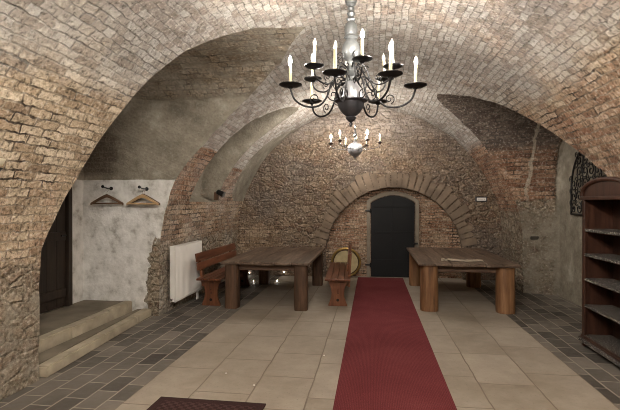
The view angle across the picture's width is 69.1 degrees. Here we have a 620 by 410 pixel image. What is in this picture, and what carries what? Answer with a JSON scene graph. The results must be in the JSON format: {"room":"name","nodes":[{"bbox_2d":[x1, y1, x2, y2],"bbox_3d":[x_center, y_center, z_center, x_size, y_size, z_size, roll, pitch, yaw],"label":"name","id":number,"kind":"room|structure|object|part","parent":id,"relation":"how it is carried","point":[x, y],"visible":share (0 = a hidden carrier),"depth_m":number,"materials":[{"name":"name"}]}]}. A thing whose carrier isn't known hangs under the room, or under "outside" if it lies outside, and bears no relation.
{"room":"historic interior","nodes":[
{"label":"historic interior","id":0,"kind":"room"},
{"bbox_2d":[0,121,244,400],"bbox_3d":[-2.951,-0.179,3.868,1.934,3.850,13.862,0,0,8],"label":"wall","id":1,"kind":"structure","parent":0,"point":[120,252],"depth_m":6.82,"materials":[{"name":"white paint"}]},
{"bbox_2d":[39,187,72,313],"bbox_3d":[-3.540,0.399,5.960,0.140,2.100,1.120,0,0,8],"label":"door","id":2,"kind":"structure","parent":1,"relation":"in","point":[56,278],"depth_m":6.28,"materials":[{"name":"brown wood"}]},
{"bbox_3d":[-3.560,0.399,5.963,0.100,2.100,1.120,0,0,8],"label":"frame","id":3,"kind":"part","parent":2,"relation":"part of","materials":[{"name":"brown wood"}]},
{"bbox_2d":[214,190,225,199],"bbox_3d":[-1.747,-0.200,8.699,0.226,0.202,0.118,0,0,8],"label":"spotlight","id":4,"kind":"object","parent":1,"relation":"attached to","point":[217,193],"visible":1,"depth_m":8.68,"materials":[{"name":"black metal"}]},
{"bbox_3d":[-3.044,-0.260,6.740,0.056,0.074,0.245,0,0,8],"label":"coat hook","id":5,"kind":"object","parent":1,"relation":"attached to","visible":0},
{"bbox_2d":[90,191,123,204],"bbox_3d":[-3.043,-0.122,6.743,0.510,0.249,0.026,0,0,5],"label":"hanger","id":6,"kind":"object","parent":5,"relation":"hanging from","point":[105,195],"visible":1,"depth_m":6.73,"materials":[{"name":"brown wood"}]},
{"bbox_2d":[0,0,619,213],"bbox_3d":[-0.029,-1.044,3.462,7.809,2.263,13.860,0,0,8],"label":"ceiling","id":7,"kind":"structure","parent":0,"point":[510,81],"depth_m":4.93,"materials":[{"name":"beige brick"}]},
{"bbox_2d":[0,158,5,170],"bbox_3d":[-2.503,-0.268,3.432,0.324,0.175,0.268,0,0,8],"label":"wall lamp","id":8,"kind":"object","parent":7,"relation":"attached to","point":[2,160],"visible":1,"depth_m":3.45,"materials":[{"name":"beige metal"}]},
{"bbox_3d":[-2.475,-0.315,3.428,0.268,0.081,0.268,0,0,8],"label":"lamp shade","id":9,"kind":"part","parent":8,"relation":"part of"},
{"bbox_2d":[279,0,426,126],"bbox_3d":[0.457,-1.486,4.707,1.479,1.330,1.475,0,0,8],"label":"chandelier","id":10,"kind":"object","parent":7,"relation":"hanging from","point":[350,100],"visible":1,"depth_m":4.62,"materials":[{"name":"grey metal"}]},
{"bbox_3d":[0.091,-1.226,4.628,0.625,0.467,0.021,0,0,-18],"label":"arm","id":11,"kind":"part","parent":10,"relation":"part of","materials":[{"name":"black metal"}]},
{"bbox_3d":[0.210,-1.227,5.022,0.021,0.467,0.625,0,0,-38],"label":"arm","id":12,"kind":"part","parent":10,"relation":"part of","materials":[{"name":"black metal"}]},
{"bbox_3d":[0.208,-1.403,4.868,0.424,0.364,0.018,0,0,30],"label":"arm","id":13,"kind":"part","parent":10,"relation":"part of","materials":[{"name":"black metal"}]},
{"bbox_3d":[0.213,-1.402,4.602,0.424,0.364,0.018,0,0,-32],"label":"arm","id":14,"kind":"part","parent":10,"relation":"part of","materials":[{"name":"black metal"}]},
{"bbox_3d":[0.322,-1.224,4.399,0.021,0.467,0.625,0,0,18],"label":"arm","id":15,"kind":"part","parent":10,"relation":"part of","materials":[{"name":"black metal"}]},
{"bbox_3d":[0.431,-1.014,4.741,0.352,0.385,0.352,0,0,8],"label":"globe","id":16,"kind":"part","parent":10,"relation":"part of","materials":[{"name":"grey metal"}]},
{"bbox_3d":[0.468,-1.401,4.484,0.018,0.364,0.424,0,0,-8],"label":"arm","id":17,"kind":"part","parent":10,"relation":"part of","materials":[{"name":"black metal"}]},
{"bbox_3d":[0.631,-1.227,5.038,0.021,0.467,0.625,0,0,34],"label":"arm","id":18,"kind":"part","parent":10,"relation":"part of","materials":[{"name":"black metal"}]},
{"bbox_3d":[0.654,-1.403,4.869,0.424,0.364,0.018,0,0,-30],"label":"arm","id":19,"kind":"part","parent":10,"relation":"part of","materials":[{"name":"black metal"}]},
{"bbox_3d":[0.600,-1.225,4.425,0.378,0.467,0.511,0,0,8],"label":"arm","id":20,"kind":"part","parent":10,"relation":"part of","materials":[{"name":"black metal"}]},
{"bbox_3d":[0.655,-1.402,4.611,0.424,0.364,0.018,0,0,30],"label":"arm","id":21,"kind":"part","parent":10,"relation":"part of","materials":[{"name":"black metal"}]},
{"bbox_3d":[0.776,-1.226,4.642,0.625,0.467,0.021,0,0,16],"label":"arm","id":22,"kind":"part","parent":10,"relation":"part of","materials":[{"name":"black metal"}]},
{"bbox_2d":[328,120,381,158],"bbox_3d":[0.903,-1.545,9.002,1.079,1.250,0.965,0,0,8],"label":"chandelier","id":23,"kind":"object","parent":7,"relation":"hanging from","point":[355,149],"visible":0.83,"depth_m":8.92,"materials":[{"name":"grey metal"}]},
{"bbox_3d":[0.901,-1.085,8.996,0.304,0.330,0.304,0,0,8],"label":"globe","id":24,"kind":"part","parent":23,"relation":"part of","materials":[{"name":"grey metal"}]},
{"bbox_2d":[0,275,619,409],"bbox_3d":[-0.021,1.759,3.523,8.400,0.150,14.160,0,0,8],"label":"floor","id":25,"kind":"structure","parent":0,"point":[533,357],"depth_m":5.02,"materials":[{"name":"tile"}]},
{"bbox_2d":[39,300,131,352],"bbox_3d":[-3.212,1.563,5.668,0.852,0.224,2.400,0,0,8],"label":"stone step","id":26,"kind":"structure","parent":25,"relation":"on","point":[58,326],"depth_m":5.84,"materials":[{"name":"beige stone"}]},
{"bbox_2d":[39,308,150,377],"bbox_3d":[-2.577,1.618,5.581,0.384,0.115,2.400,0,0,8],"label":"stone step","id":27,"kind":"structure","parent":25,"relation":"on","point":[52,360],"depth_m":5.17,"materials":[{"name":"beige stone"}]},
{"bbox_2d":[170,240,201,301],"bbox_3d":[-2.112,1.154,7.486,0.215,1.035,1.155,0,0,8],"label":"radiator","id":28,"kind":"object","parent":25,"relation":"on","point":[184,273],"visible":0.97,"depth_m":7.28,"materials":[{"name":"white metal"}]},
{"bbox_2d":[170,240,201,246],"bbox_3d":[-2.051,0.641,7.503,0.090,0.008,1.100,0,0,8],"label":"grille","id":29,"kind":"object","parent":28,"relation":"attached to","point":[192,243],"depth_m":7.49,"materials":[{"name":"white metal"}]},
{"bbox_2d":[147,396,265,409],"bbox_3d":[-0.881,1.677,3.541,0.940,0.014,0.640,0,0,8],"label":"doormat","id":30,"kind":"object","parent":25,"relation":"on","point":[163,403],"visible":1,"depth_m":3.75,"materials":[{"name":"brown fabric"}]},
{"bbox_2d":[195,243,249,305],"bbox_3d":[-1.545,1.227,8.374,0.478,0.871,2.100,0,0,8],"label":"wooden bench","id":31,"kind":"object","parent":25,"relation":"on","point":[211,281],"visible":0.73,"depth_m":7.70,"materials":[{"name":"brown wood"}]},
{"bbox_3d":[-1.833,1.083,7.576,0.125,0.558,0.070,0,0,8],"label":"backrest post","id":32,"kind":"part","parent":31,"relation":"part of","materials":[{"name":"brown wood"}]},
{"bbox_3d":[-1.637,1.452,7.470,0.330,0.429,0.048,0,0,8],"label":"leg","id":33,"kind":"part","parent":31,"relation":"part of","materials":[{"name":"brown wood"}]},
{"bbox_3d":[-1.711,0.931,8.396,0.066,0.278,2.100,0,0,8],"label":"backrest","id":34,"kind":"part","parent":31,"relation":"part of","materials":[{"name":"brown wood"}]},
{"bbox_3d":[-1.513,1.215,8.370,0.414,0.035,2.100,0,0,8],"label":"seat","id":35,"kind":"part","parent":31,"relation":"part of","materials":[{"name":"brown wood"}]},
{"bbox_3d":[-1.389,1.444,9.273,0.330,0.429,0.048,0,0,8],"label":"leg","id":36,"kind":"part","parent":31,"relation":"part of","materials":[{"name":"brown wood"}]},
{"bbox_2d":[221,247,324,310],"bbox_3d":[-0.551,1.278,8.338,1.433,0.769,2.508,0,0,8],"label":"wooden table","id":37,"kind":"object","parent":25,"relation":"on","point":[265,260],"visible":1,"depth_m":7.29,"materials":[{"name":"brown wood"}]},
{"bbox_3d":[-1.261,1.307,7.332,0.216,0.721,0.216,0,0,8],"label":"leg","id":38,"kind":"part","parent":37,"relation":"part of","materials":[{"name":"brown wood"}]},
{"bbox_3d":[-0.965,1.297,9.491,0.218,0.721,0.216,0,0,8],"label":"leg","id":39,"kind":"part","parent":37,"relation":"part of","materials":[{"name":"brown wood"}]},
{"bbox_3d":[-0.138,1.308,7.176,0.215,0.721,0.216,0,0,8],"label":"leg","id":40,"kind":"part","parent":37,"relation":"part of","materials":[{"name":"brown wood"}]},
{"bbox_3d":[0.158,1.298,9.336,0.221,0.721,0.216,0,0,8],"label":"leg","id":41,"kind":"part","parent":37,"relation":"part of","materials":[{"name":"brown wood"}]},
{"bbox_2d":[325,243,351,305],"bbox_3d":[0.554,1.227,8.338,0.438,0.871,2.100,0,0,5],"label":"wooden bench","id":42,"kind":"object","parent":25,"relation":"on","point":[338,275],"visible":1,"depth_m":7.42,"materials":[{"name":"brown wood"}]},
{"bbox_3d":[0.542,1.216,8.339,0.414,0.035,2.100,0,0,5],"label":"seat","id":43,"kind":"part","parent":42,"relation":"part of","materials":[{"name":"brown wood"}]},
{"bbox_3d":[0.459,1.452,7.434,0.330,0.429,0.048,0,0,5],"label":"leg","id":44,"kind":"part","parent":42,"relation":"part of","materials":[{"name":"brown wood"}]},
{"bbox_3d":[0.713,0.932,8.323,0.039,0.280,2.100,0,0,5],"label":"backrest","id":45,"kind":"part","parent":42,"relation":"part of","materials":[{"name":"brown wood"}]},
{"bbox_3d":[0.661,1.082,7.494,0.069,0.561,0.070,0,0,5],"label":"backrest post","id":46,"kind":"part","parent":42,"relation":"part of","materials":[{"name":"brown wood"}]},
{"bbox_2d":[331,247,360,275],"bbox_3d":[0.815,1.298,10.216,0.690,0.683,0.128,0,0,8],"label":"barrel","id":47,"kind":"object","parent":25,"relation":"on","point":[340,255],"visible":0.64,"depth_m":10.20,"materials":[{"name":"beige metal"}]},
{"bbox_3d":[0.815,1.298,10.214,0.580,0.574,0.097,0,0,8],"label":"dish","id":48,"kind":"part","parent":47,"relation":"part of","materials":[{"name":"beige wood"}]},
{"bbox_2d":[333,277,456,409],"bbox_3d":[0.922,1.670,5.332,1.010,0.012,9.800,0,0,8],"label":"carpet runner","id":49,"kind":"object","parent":25,"relation":"on","point":[389,362],"visible":1,"depth_m":4.85,"materials":[{"name":"red carpet"}]},
{"bbox_2d":[406,247,520,313],"bbox_3d":[2.613,1.279,8.163,1.513,0.769,2.577,0,0,8],"label":"wooden table","id":50,"kind":"object","parent":25,"relation":"on","point":[425,264],"visible":0.99,"depth_m":7.05,"materials":[{"name":"brown wood"}]},
{"bbox_3d":[2.192,1.298,9.328,0.278,0.721,0.277,0,0,8],"label":"leg","id":51,"kind":"part","parent":50,"relation":"part of","materials":[{"name":"brown wood"}]},
{"bbox_3d":[1.894,1.308,7.159,0.283,0.721,0.280,0,0,8],"label":"leg","id":52,"kind":"part","parent":50,"relation":"part of","materials":[{"name":"brown wood"}]},
{"bbox_2d":[441,258,482,261],"bbox_3d":[2.460,0.883,7.277,0.690,0.026,0.299,0,0,8],"label":"paper sheet","id":53,"kind":"object","parent":50,"relation":"on","point":[442,259],"visible":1,"depth_m":7.25,"materials":[{"name":"white paper"}]},
{"bbox_3d":[3.336,1.299,9.172,0.282,0.721,0.276,0,0,8],"label":"leg","id":54,"kind":"part","parent":50,"relation":"part of","materials":[{"name":"brown wood"}]},
{"bbox_3d":[3.038,1.308,7.001,0.281,0.721,0.280,0,0,8],"label":"leg","id":55,"kind":"part","parent":50,"relation":"part of","materials":[{"name":"brown wood"}]},
{"bbox_2d":[578,176,619,366],"bbox_3d":[3.325,0.686,4.845,0.373,1.984,1.060,0,0,8],"label":"bookcase","id":56,"kind":"object","parent":25,"relation":"on","point":[601,199],"visible":1,"depth_m":5.29,"materials":[{"name":"brown wood"}]},
{"bbox_3d":[3.332,-0.076,4.840,0.360,0.040,1.050,0,0,8],"label":"cornice","id":57,"kind":"part","parent":56,"relation":"part of","materials":[{"name":"brown wood"}]},
{"bbox_3d":[3.173,-0.205,4.862,0.048,0.202,1.058,0,0,8],"label":"arch moulding","id":58,"kind":"part","parent":56,"relation":"part of","materials":[{"name":"brown wood"}]},
{"bbox_3d":[3.412,0.764,5.320,0.330,1.655,0.035,0,0,8],"label":"panel","id":59,"kind":"part","parent":56,"relation":"part of","materials":[{"name":"brown wood"}]},
{"bbox_3d":[3.501,0.766,4.821,0.018,1.645,0.940,0,0,8],"label":"panel","id":60,"kind":"part","parent":56,"relation":"part of","materials":[{"name":"brown wood"}]},
{"bbox_2d":[237,109,502,279],"bbox_3d":[1.421,-0.546,10.320,7.200,4.400,0.181,0,0,8],"label":"wall","id":61,"kind":"structure","parent":0,"point":[286,201],"depth_m":10.33,"materials":[{"name":"brown brick"}]},
{"bbox_2d":[365,191,418,276],"bbox_3d":[1.875,0.669,10.296,1.213,1.970,0.105,0,0,8],"label":"door","id":62,"kind":"structure","parent":61,"relation":"in","point":[394,219],"depth_m":10.28,"materials":[{"name":"black metal"}]},
{"bbox_2d":[326,188,461,277],"bbox_3d":[1.899,0.629,10.346,3.060,2.050,0.001,0,0,8],"label":"wall","id":63,"kind":"structure","parent":61,"relation":"attached to","point":[436,228],"depth_m":10.41,"materials":[{"name":"brick"}]},
{"bbox_2d":[314,171,476,246],"bbox_3d":[1.894,0.081,10.198,3.632,1.683,0.118,0,0,8],"label":"arch stones","id":64,"kind":"object","parent":61,"relation":"attached to","point":[463,209],"visible":1,"depth_m":10.12,"materials":[{"name":"stone"}]},
{"bbox_2d":[475,197,486,201],"bbox_3d":[3.765,-0.129,9.895,0.250,0.110,0.046,0,0,8],"label":"wall sign","id":65,"kind":"object","parent":61,"relation":"attached to","point":[477,199],"visible":1,"depth_m":9.88,"materials":[{"name":"grey metal"}]},
{"bbox_2d":[491,140,605,306],"bbox_3d":[3.228,-0.069,3.018,1.246,3.632,13.861,0,0,8],"label":"wall","id":66,"kind":"structure","parent":0,"point":[551,264],"depth_m":8.32,"materials":[{"name":"grey paint"}]},
{"bbox_2d":[530,236,538,239],"bbox_3d":[4.327,0.617,8.449,0.378,0.070,0.128,0,0,8],"label":"ledge","id":67,"kind":"object","parent":66,"relation":"attached to","point":[531,237],"visible":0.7,"depth_m":8.41,"materials":[{"name":"stone"}]},
{"bbox_2d":[569,152,606,215],"bbox_3d":[4.336,-0.461,6.696,0.077,1.271,2.073,0,0,8],"label":"window grille","id":68,"kind":"object","parent":66,"relation":"in","point":[578,154],"visible":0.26,"depth_m":7.34,"materials":[{"name":"black metal"}]},
{"bbox_3d":[4.311,-0.460,6.672,0.034,1.269,2.009,0,0,8],"label":"frame","id":69,"kind":"part","parent":68,"relation":"part of","materials":[{"name":"black metal"}]},
{"bbox_3d":[-2.474,-0.250,6.661,0.056,0.074,0.245,0,0,8],"label":"coat hook","id":70,"kind":"object","parent":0,"visible":0},
{"bbox_2d":[126,189,158,204],"bbox_3d":[-2.461,-0.118,6.607,0.510,0.249,0.026,0,0,11],"label":"hanger","id":71,"kind":"object","parent":70,"relation":"hanging from","point":[142,195],"visible":1,"depth_m":6.60,"materials":[{"name":"brown wood"}]},
{"bbox_2d":[132,189,159,204],"bbox_3d":[-2.469,-0.120,6.699,0.510,0.249,0.026,0,0,11],"label":"hanger","id":72,"kind":"object","parent":70,"relation":"hanging from","point":[145,189],"visible":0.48,"depth_m":6.69,"materials":[{"name":"brown wood"}]}
]}

